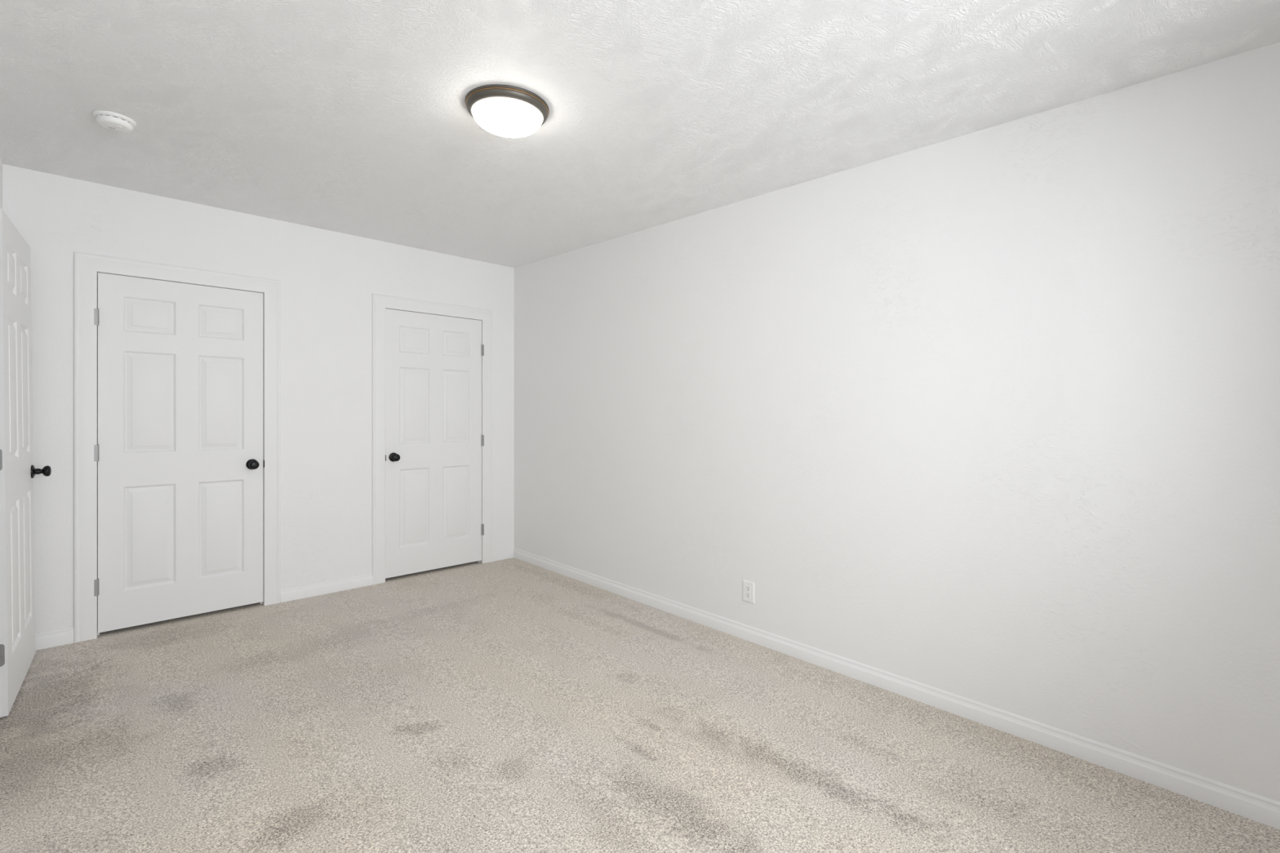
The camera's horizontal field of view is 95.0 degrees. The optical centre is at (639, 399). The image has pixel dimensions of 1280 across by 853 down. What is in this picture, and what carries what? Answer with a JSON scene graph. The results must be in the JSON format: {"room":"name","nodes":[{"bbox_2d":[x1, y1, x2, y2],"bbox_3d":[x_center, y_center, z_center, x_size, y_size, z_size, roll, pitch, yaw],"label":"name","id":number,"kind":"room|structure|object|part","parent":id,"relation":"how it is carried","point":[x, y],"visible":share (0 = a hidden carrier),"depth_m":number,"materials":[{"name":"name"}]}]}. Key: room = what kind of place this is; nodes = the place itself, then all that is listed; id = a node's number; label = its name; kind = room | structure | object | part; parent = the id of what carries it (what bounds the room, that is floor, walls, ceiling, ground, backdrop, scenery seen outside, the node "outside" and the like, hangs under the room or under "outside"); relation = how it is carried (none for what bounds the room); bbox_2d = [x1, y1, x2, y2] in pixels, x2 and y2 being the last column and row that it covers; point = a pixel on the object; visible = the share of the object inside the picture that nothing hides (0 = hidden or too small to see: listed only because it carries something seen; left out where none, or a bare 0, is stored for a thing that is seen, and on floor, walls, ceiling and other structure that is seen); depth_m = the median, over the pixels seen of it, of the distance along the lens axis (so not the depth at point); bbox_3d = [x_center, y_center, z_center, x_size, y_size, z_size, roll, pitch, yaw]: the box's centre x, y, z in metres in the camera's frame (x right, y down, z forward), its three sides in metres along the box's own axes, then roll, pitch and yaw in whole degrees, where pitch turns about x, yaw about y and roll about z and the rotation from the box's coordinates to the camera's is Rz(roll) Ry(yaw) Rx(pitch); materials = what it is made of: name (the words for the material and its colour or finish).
{"room":"empty bedroom","nodes":[
{"label":"empty bedroom","id":0,"kind":"room"},
{"bbox_2d":[0,155,2,208],"bbox_3d":[-1.437,0.056,1.058,0.115,2.472,5.060,0,0,-44],"label":"wall","id":1,"kind":"structure","parent":0,"point":[1,162],"depth_m":2.85,"materials":[{"name":"white paint"}]},
{"bbox_2d":[0,208,51,717],"bbox_3d":[-2.765,0.252,2.627,0.174,2.020,0.763,0,0,-44],"label":"door","id":2,"kind":"structure","parent":1,"relation":"in","point":[18,471],"depth_m":2.52,"materials":[{"name":"white wood"}]},
{"bbox_3d":[-2.945,0.354,2.896,0.055,0.054,0.054,0,0,-44],"label":"knob","id":3,"kind":"part","parent":2,"relation":"part of","materials":[{"name":"black metal"}]},
{"bbox_2d":[2,164,514,634],"bbox_3d":[-2.194,0.085,3.933,3.042,2.530,0.115,0,0,-44],"label":"wall","id":4,"kind":"structure","parent":0,"point":[329,279],"depth_m":3.81,"materials":[{"name":"white paint"}]},
{"bbox_2d":[35,627,73,650],"bbox_3d":[-3.065,1.235,2.994,0.254,0.084,0.014,0,0,-44],"label":"baseboard","id":5,"kind":"structure","parent":4,"relation":"attached to","point":[61,637],"depth_m":3.03,"materials":[{"name":"white wood"}]},
{"bbox_2d":[73,251,280,642],"bbox_3d":[-2.674,0.259,3.454,0.950,2.074,0.130,0,0,-44],"label":"door frame","id":6,"kind":"structure","parent":4,"relation":"attached to","point":[86,267],"depth_m":3.14,"materials":[{"name":"white wood"}]},
{"bbox_2d":[93,272,262,632],"bbox_3d":[-2.633,0.294,3.401,0.778,1.952,0.103,0,0,-44],"label":"door","id":7,"kind":"structure","parent":4,"relation":"in","point":[178,452],"depth_m":3.38,"materials":[{"name":"white wood"}]},
{"bbox_3d":[-2.380,0.402,3.614,0.054,0.054,0.054,0,0,-44],"label":"knob","id":8,"kind":"part","parent":7,"relation":"part of","materials":[{"name":"black metal"}]},
{"bbox_2d":[280,573,373,602],"bbox_3d":[-2.091,1.262,3.942,0.570,0.090,0.014,0,0,-44],"label":"baseboard","id":9,"kind":"structure","parent":4,"relation":"attached to","point":[341,584],"depth_m":3.92,"materials":[{"name":"white wood"}]},
{"bbox_2d":[372,293,492,584],"bbox_3d":[-1.588,0.288,4.512,0.950,2.074,0.130,0,0,-44],"label":"door frame","id":10,"kind":"structure","parent":4,"relation":"attached to","point":[380,302],"depth_m":4.24,"materials":[{"name":"white wood"}]},
{"bbox_2d":[385,308,484,578],"bbox_3d":[-1.536,0.323,4.470,0.778,1.952,0.103,0,0,-44],"label":"door","id":11,"kind":"structure","parent":4,"relation":"in","point":[434,439],"depth_m":4.45,"materials":[{"name":"white wood"}]},
{"bbox_3d":[-1.757,0.417,4.220,0.054,0.054,0.054,0,0,-44],"label":"knob","id":12,"kind":"part","parent":11,"relation":"part of","materials":[{"name":"black metal"}]},
{"bbox_2d":[492,547,513,561],"bbox_3d":[-1.134,1.288,4.875,0.210,0.083,0.014,0,0,-44],"label":"baseboard","id":13,"kind":"structure","parent":4,"relation":"attached to","point":[507,553],"depth_m":4.87,"materials":[{"name":"white wood"}]},
{"bbox_2d":[0,557,1279,852],"bbox_3d":[-1.018,1.319,1.968,4.300,0.144,5.980,0,0,-44],"label":"floor","id":14,"kind":"structure","parent":0,"point":[509,705],"depth_m":2.17,"materials":[{"name":"carpet"}]},
{"bbox_2d":[0,0,1279,267],"bbox_3d":[-1.018,-1.191,1.968,4.300,0.164,5.980,0,0,-44],"label":"ceiling","id":15,"kind":"structure","parent":0,"point":[348,117],"depth_m":2.15,"materials":[{"name":"white paint"}]},
{"bbox_2d":[92,110,136,132],"bbox_3d":[-2.166,-1.140,2.419,0.136,0.042,0.136,0,0,-44],"label":"smoke detector","id":16,"kind":"object","parent":15,"relation":"attached to","point":[113,121],"visible":1,"depth_m":2.39,"materials":[{"name":"white plastic"}]},
{"bbox_2d":[465,84,549,137],"bbox_3d":[-0.515,-1.093,2.282,0.319,0.098,0.319,0,0,-44],"label":"ceiling light","id":17,"kind":"object","parent":15,"relation":"attached to","point":[503,110],"visible":1,"depth_m":2.20,"materials":[{"name":"white glass"}]},
{"bbox_2d":[514,41,1279,802],"bbox_3d":[0.500,0.115,3.419,0.100,2.472,6.020,0,0,-44],"label":"wall","id":18,"kind":"structure","parent":0,"point":[990,416],"depth_m":2.42,"materials":[{"name":"white paint"}]},
{"bbox_2d":[742,579,754,603],"bbox_3d":[0.599,1.061,3.241,0.008,0.115,0.074,0,0,-44],"label":"wall outlet","id":19,"kind":"object","parent":18,"relation":"attached to","point":[748,586],"visible":1,"depth_m":3.24,"materials":[{"name":"white plastic"}]},
{"bbox_2d":[745,585,751,598],"bbox_3d":[0.597,1.061,3.239,0.003,0.067,0.033,0,0,-44],"label":"receptacle","id":20,"kind":"object","parent":19,"relation":"attached to","point":[748,588],"depth_m":3.24,"materials":[{"name":"grey plastic"}]},
{"bbox_2d":[513,547,1279,830],"bbox_3d":[0.697,1.290,3.136,0.014,0.079,5.060,0,0,-44],"label":"baseboard","id":21,"kind":"structure","parent":18,"relation":"attached to","point":[1246,804],"depth_m":2.40,"materials":[{"name":"white wood"}]}
]}

